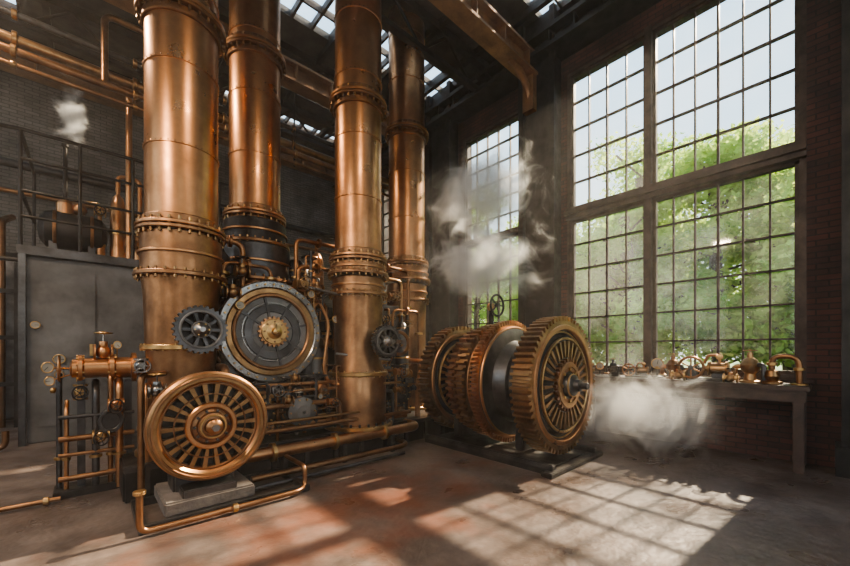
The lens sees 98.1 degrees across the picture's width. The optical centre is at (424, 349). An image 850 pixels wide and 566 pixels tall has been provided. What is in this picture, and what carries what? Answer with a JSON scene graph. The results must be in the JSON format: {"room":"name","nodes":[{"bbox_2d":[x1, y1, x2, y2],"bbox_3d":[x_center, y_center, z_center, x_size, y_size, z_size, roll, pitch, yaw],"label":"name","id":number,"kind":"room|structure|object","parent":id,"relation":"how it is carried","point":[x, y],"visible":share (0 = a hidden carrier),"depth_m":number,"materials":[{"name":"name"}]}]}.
{"room":"power station hall","nodes":[
{"label":"power station hall","id":0,"kind":"room"},
{"bbox_2d":[0,70,334,379],"bbox_3d":[-7.824,-2.600,9.309,13.000,8.200,0.300,0,0,-42],"label":"wall","id":1,"kind":"structure","parent":0,"point":[306,200],"depth_m":8.82,"materials":[{"name":"grey brick"}]},
{"bbox_2d":[6,252,26,419],"bbox_3d":[-9.424,-0.300,7.503,2.000,3.600,0.190,0,0,-42],"label":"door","id":2,"kind":"structure","parent":1,"relation":"in","point":[9,264],"depth_m":7.93,"materials":[{"name":"black metal"}]},
{"bbox_2d":[0,0,579,156],"bbox_3d":[-1.972,-6.775,2.939,13.650,0.150,17.600,0,0,-42],"label":"ceiling","id":3,"kind":"structure","parent":0,"point":[296,32],"depth_m":7.89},
{"bbox_2d":[0,0,552,157],"bbox_3d":[-1.991,-6.280,2.922,13.035,0.840,17.000,0,0,-42],"label":"roof truss","id":4,"kind":"object","parent":3,"relation":"attached to","point":[435,27],"visible":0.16,"depth_m":7.66,"materials":[{"name":"black metal"}]},
{"bbox_2d":[0,0,574,142],"bbox_3d":[-1.712,-6.750,3.989,10.900,0.140,14.200,0,0,-42],"label":"glazing","id":5,"kind":"object","parent":3,"relation":"attached to","point":[322,10],"visible":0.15,"depth_m":7.47,"materials":[{"name":"clear glass"}]},
{"bbox_2d":[0,392,849,565],"bbox_3d":[-1.963,1.600,3.151,13.350,0.200,17.300,0,0,-42],"label":"floor","id":6,"kind":"structure","parent":0,"point":[644,501],"depth_m":3.30,"materials":[{"name":"concrete"}]},
{"bbox_2d":[0,214,17,427],"bbox_3d":[-8.916,-0.626,6.665,2.220,4.252,0.588,0,0,-42],"label":"rack","id":7,"kind":"object","parent":6,"relation":"on","point":[8,218],"visible":0.85,"depth_m":7.14,"materials":[{"name":"black metal"}]},
{"bbox_2d":[0,431,60,511],"bbox_3d":[-6.589,1.349,2.990,5.300,0.298,3.178,0,0,-42],"label":"pipe","id":8,"kind":"object","parent":6,"relation":"on","point":[5,435],"visible":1,"depth_m":3.54,"materials":[{"name":"orange metal"}]},
{"bbox_2d":[16,244,146,446],"bbox_3d":[-5.876,-0.070,7.533,3.120,3.140,2.150,0,0,-42],"label":"tall cabinet","id":9,"kind":"object","parent":6,"relation":"on","point":[72,296],"visible":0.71,"depth_m":6.14,"materials":[{"name":"grey metal"}]},
{"bbox_2d":[37,143,141,259],"bbox_3d":[-5.754,-3.092,6.696,2.018,2.905,1.271,0,0,-27],"label":"boiler","id":10,"kind":"object","parent":9,"relation":"on","point":[54,235],"visible":0.48,"depth_m":6.61,"materials":[{"name":"black metal"}]},
{"bbox_2d":[0,123,228,261],"bbox_3d":[-6.046,-2.425,7.340,3.530,2.110,2.055,0,0,-42],"label":"railing","id":11,"kind":"object","parent":9,"relation":"on","point":[22,142],"visible":0.74,"depth_m":6.20,"materials":[{"name":"black metal"}]},
{"bbox_2d":[40,331,145,498],"bbox_3d":[-3.468,0.648,3.945,0.897,1.703,0.516,0,0,-42],"label":"valve manifold","id":12,"kind":"object","parent":6,"relation":"on","point":[116,420],"visible":0.99,"depth_m":3.88,"materials":[{"name":"orange metal"}]},
{"bbox_2d":[0,5,388,258],"bbox_3d":[-6.436,-2.560,7.530,12.550,8.080,3.980,0,0,-42],"label":"pipe","id":13,"kind":"object","parent":6,"relation":"on","point":[132,86],"visible":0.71,"depth_m":6.27,"materials":[{"name":"orange metal"}]},
{"bbox_2d":[131,371,309,535],"bbox_3d":[-2.080,0.852,3.765,1.495,1.297,1.095,0,0,-42],"label":"flywheel","id":14,"kind":"object","parent":6,"relation":"on","point":[201,428],"visible":1,"depth_m":3.42,"materials":[{"name":"orange metal"}]},
{"bbox_2d":[113,235,453,502],"bbox_3d":[-1.567,-0.260,5.831,5.050,3.520,2.675,0,0,-42],"label":"machinery","id":15,"kind":"object","parent":6,"relation":"on","point":[277,337],"visible":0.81,"depth_m":4.87,"materials":[{"name":"black metal"}]},
{"bbox_2d":[132,0,227,456],"bbox_3d":[-2.807,-2.765,4.275,0.919,7.830,0.919,0,0,-6],"label":"column","id":16,"kind":"structure","parent":15,"relation":"on","point":[182,241],"depth_m":3.96,"materials":[{"name":"brown metal"}]},
{"bbox_2d":[221,0,291,286],"bbox_3d":[-2.609,-2.765,5.675,1.159,7.830,1.159,0,0,-34],"label":"column","id":17,"kind":"structure","parent":15,"relation":"on","point":[256,63],"depth_m":5.36,"materials":[{"name":"brown metal"}]},
{"bbox_2d":[325,0,392,432],"bbox_3d":[-1.018,-2.765,5.638,1.039,7.830,1.039,0,0,-34],"label":"column","id":18,"kind":"structure","parent":15,"relation":"on","point":[357,272],"depth_m":5.32,"materials":[{"name":"brown metal"}]},
{"bbox_2d":[385,5,429,410],"bbox_3d":[-0.370,-2.765,7.449,0.960,7.830,0.960,0,0,-42],"label":"column","id":19,"kind":"structure","parent":15,"relation":"on","point":[406,135],"depth_m":7.13,"materials":[{"name":"brown metal"}]},
{"bbox_2d":[487,294,504,323],"bbox_3d":[1.293,0.214,7.112,0.444,2.572,0.320,0,0,-42],"label":"wheel","id":20,"kind":"object","parent":6,"relation":"on","point":[491,307],"visible":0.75,"depth_m":7.05,"materials":[{"name":"black metal"}]},
{"bbox_2d":[417,316,602,478],"bbox_3d":[1.173,0.525,5.641,1.820,1.950,2.650,0,0,-42],"label":"turbine","id":21,"kind":"object","parent":6,"relation":"on","point":[512,393],"visible":1,"depth_m":5.03,"materials":[{"name":"brown metal"}]},
{"bbox_2d":[581,374,811,474],"bbox_3d":[3.825,0.970,5.659,0.680,1.060,2.900,0,0,-42],"label":"workbench","id":22,"kind":"object","parent":6,"relation":"on","point":[785,392],"visible":0.65,"depth_m":4.88,"materials":[{"name":"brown wood"}]},
{"bbox_2d":[596,362,603,374],"bbox_3d":[3.053,0.327,6.444,0.113,0.224,0.113,0,0,-14],"label":"pressure gauge","id":23,"kind":"object","parent":22,"relation":"on","point":[599,365],"visible":0.98,"depth_m":6.43,"materials":[{"name":"brown metal"}]},
{"bbox_2d":[604,358,618,374],"bbox_3d":[3.251,0.290,6.406,0.160,0.298,0.268,0,0,-42],"label":"pump","id":24,"kind":"object","parent":22,"relation":"on","point":[613,363],"visible":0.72,"depth_m":6.38,"materials":[{"name":"metal"}]},
{"bbox_2d":[608,366,620,376],"bbox_3d":[3.143,0.355,6.120,0.248,0.168,0.144,0,0,-42],"label":"valve","id":25,"kind":"object","parent":22,"relation":"on","point":[614,369],"visible":1,"depth_m":6.10,"materials":[{"name":"black metal"}]},
{"bbox_2d":[622,360,651,377],"bbox_3d":[3.447,0.303,6.017,0.238,0.272,0.377,0,0,-42],"label":"engine","id":26,"kind":"object","parent":22,"relation":"on","point":[643,371],"visible":1,"depth_m":5.96,"materials":[{"name":"gold metal"}]},
{"bbox_2d":[651,358,663,377],"bbox_3d":[3.730,0.285,5.925,0.156,0.308,0.156,0,0,-14],"label":"pressure gauge","id":27,"kind":"object","parent":22,"relation":"on","point":[656,363],"visible":0.88,"depth_m":5.91,"materials":[{"name":"gold metal"}]},
{"bbox_2d":[658,353,683,378],"bbox_3d":[3.810,0.244,5.705,0.210,0.391,0.352,0,0,-42],"label":"pump","id":28,"kind":"object","parent":22,"relation":"on","point":[671,364],"visible":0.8,"depth_m":5.66,"materials":[{"name":"orange metal"}]},
{"bbox_2d":[670,365,686,379],"bbox_3d":[3.752,0.325,5.457,0.136,0.227,0.184,0,0,-42],"label":"valve","id":29,"kind":"object","parent":22,"relation":"on","point":[677,375],"visible":0.93,"depth_m":5.43,"materials":[{"name":"brown metal"}]},
{"bbox_2d":[677,350,729,381],"bbox_3d":[4.038,0.223,5.325,0.378,0.432,0.599,0,0,-42],"label":"engine","id":30,"kind":"object","parent":22,"relation":"on","point":[716,369],"visible":0.97,"depth_m":5.24,"materials":[{"name":"brown metal"}]},
{"bbox_2d":[722,368,738,382],"bbox_3d":[4.134,0.340,4.994,0.119,0.199,0.161,0,0,-42],"label":"valve","id":31,"kind":"object","parent":22,"relation":"on","point":[730,377],"visible":1,"depth_m":4.97,"materials":[{"name":"brown metal"}]},
{"bbox_2d":[731,349,766,382],"bbox_3d":[4.385,0.216,5.016,0.240,0.446,0.402,0,0,-42],"label":"pump","id":32,"kind":"object","parent":22,"relation":"on","point":[750,366],"visible":0.87,"depth_m":4.94,"materials":[{"name":"brown metal"}]},
{"bbox_2d":[762,354,808,385],"bbox_3d":[4.577,0.244,4.701,0.200,0.392,0.430,0,0,-42],"label":"pipe","id":33,"kind":"object","parent":22,"relation":"on","point":[772,376],"visible":1,"depth_m":4.70,"materials":[{"name":"orange metal"}]},
{"bbox_2d":[381,0,840,467],"bbox_3d":[2.837,-2.600,7.534,0.350,8.200,17.300,0,0,-42],"label":"wall","id":34,"kind":"structure","parent":0,"point":[762,428],"depth_m":4.99,"materials":[{"name":"red brick"}]},
{"bbox_2d":[381,185,388,291],"bbox_3d":[-0.777,-2.435,11.343,0.250,5.730,1.920,0,0,-42],"label":"window","id":35,"kind":"structure","parent":34,"relation":"in","point":[384,199],"depth_m":11.92,"materials":[{"name":"black metal"}]},
{"bbox_2d":[461,110,517,328],"bbox_3d":[1.600,-2.435,8.740,0.250,5.730,1.870,0,0,-42],"label":"window","id":36,"kind":"structure","parent":34,"relation":"in","point":[510,233],"depth_m":8.85,"materials":[{"name":"black metal"}]},
{"bbox_2d":[332,0,660,188],"bbox_3d":[2.606,-5.990,7.119,0.550,0.420,17.000,0,0,-42],"label":"trim","id":37,"kind":"structure","parent":34,"relation":"attached to","point":[585,22],"depth_m":7.17,"materials":[{"name":"brown wood"}]},
{"bbox_2d":[426,0,849,478],"bbox_3d":[1.581,-2.600,8.316,0.450,8.200,11.850,0,0,-42],"label":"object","id":38,"kind":"structure","parent":34,"relation":"attached to","point":[539,132],"depth_m":7.52,"materials":[{"name":"black metal"}]},
{"bbox_2d":[563,0,812,382],"bbox_3d":[3.944,-2.510,6.106,0.340,5.880,3.420,0,0,-42],"label":"window","id":39,"kind":"structure","parent":34,"relation":"in","point":[793,154],"depth_m":5.99,"materials":[{"name":"black metal"}]},
{"label":"outside","id":40,"kind":"structure","parent":0,"visible":0},
{"bbox_2d":[593,360,781,369],"bbox_3d":[25.513,1.900,36.838,72.640,0.200,100.000,0,0,-42],"label":"ground","id":41,"kind":"structure","parent":40,"point":[684,361],"depth_m":45.81,"materials":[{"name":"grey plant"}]},
{"bbox_2d":[472,250,486,327],"bbox_3d":[3.267,-3.933,35.936,7.539,12.569,9.376,0,0,-41],"label":"tree","id":42,"kind":"object","parent":41,"relation":"on","point":[484,310],"visible":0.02,"depth_m":34.31,"materials":[{"name":"green plant"}]},
{"bbox_2d":[472,182,517,329],"bbox_3d":[4.640,-4.987,29.224,9.367,14.676,10.746,0,0,26],"label":"tree","id":43,"kind":"object","parent":41,"relation":"on","point":[482,269],"visible":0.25,"depth_m":27.52,"materials":[{"name":"green plant"}]},
{"bbox_2d":[481,215,587,335],"bbox_3d":[7.597,-3.933,26.705,7.539,12.569,9.376,0,0,41],"label":"tree","id":44,"kind":"object","parent":41,"relation":"on","point":[515,259],"visible":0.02,"depth_m":25.90,"materials":[{"name":"green plant"}]},
{"bbox_2d":[485,225,617,363],"bbox_3d":[7.553,-2.624,21.825,6.359,9.954,8.232,0,0,-23],"label":"tree","id":45,"kind":"object","parent":41,"relation":"on","point":[579,313],"visible":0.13,"depth_m":21.31,"materials":[{"name":"green plant"}]},
{"bbox_2d":[587,184,701,361],"bbox_3d":[14.924,-4.987,27.674,10.746,14.676,9.367,0,0,-27],"label":"tree","id":46,"kind":"object","parent":41,"relation":"on","point":[630,184],"visible":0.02,"depth_m":26.13,"materials":[{"name":"green plant"}]},
{"bbox_2d":[576,199,735,365],"bbox_3d":[9.495,-2.624,17.533,6.359,9.954,8.232,0,0,-3],"label":"tree","id":47,"kind":"object","parent":41,"relation":"on","point":[616,245],"visible":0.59,"depth_m":16.13,"materials":[{"name":"green plant"}]},
{"bbox_2d":[576,125,752,365],"bbox_3d":[12.224,-4.987,20.301,9.367,14.676,10.746,0,0,-40],"label":"tree","id":48,"kind":"object","parent":41,"relation":"on","point":[636,169],"visible":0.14,"depth_m":20.08,"materials":[{"name":"green plant"}]},
{"bbox_2d":[601,116,794,366],"bbox_3d":[13.410,-3.933,17.092,7.573,12.569,9.375,0,0,-26],"label":"tree","id":49,"kind":"object","parent":41,"relation":"on","point":[730,145],"visible":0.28,"depth_m":15.59,"materials":[{"name":"green plant"}]},
{"bbox_2d":[668,130,794,370],"bbox_3d":[13.688,-2.624,13.396,8.232,9.954,6.359,0,0,-7],"label":"tree","id":50,"kind":"object","parent":41,"relation":"on","point":[783,252],"visible":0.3,"depth_m":13.43,"materials":[{"name":"green plant"}]},
{"bbox_2d":[703,119,794,370],"bbox_3d":[20.084,-4.987,19.628,10.746,14.676,9.367,0,0,39],"label":"tree","id":51,"kind":"object","parent":41,"relation":"on","point":[784,367],"visible":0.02,"depth_m":19.61,"materials":[{"name":"green plant"}]},
{"bbox_2d":[710,128,794,363],"bbox_3d":[15.878,-4.987,12.364,10.746,14.676,9.367,0,0,-15],"label":"tree","id":52,"kind":"object","parent":41,"relation":"on","point":[748,324],"visible":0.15,"depth_m":12.95,"materials":[{"name":"green plant"}]},
{"bbox_3d":[-7.003,-2.600,-1.452,0.300,8.200,17.300,0,0,-42],"label":"wall","id":53,"kind":"structure","parent":0,"visible":0},
{"bbox_2d":[0,0,537,182],"bbox_3d":[-4.795,-5.410,5.792,12.730,1.120,7.120,0,0,-42],"label":"beam","id":54,"kind":"structure","parent":53,"relation":"attached to","point":[478,19],"depth_m":7.38,"materials":[{"name":"brown metal"}]}
]}

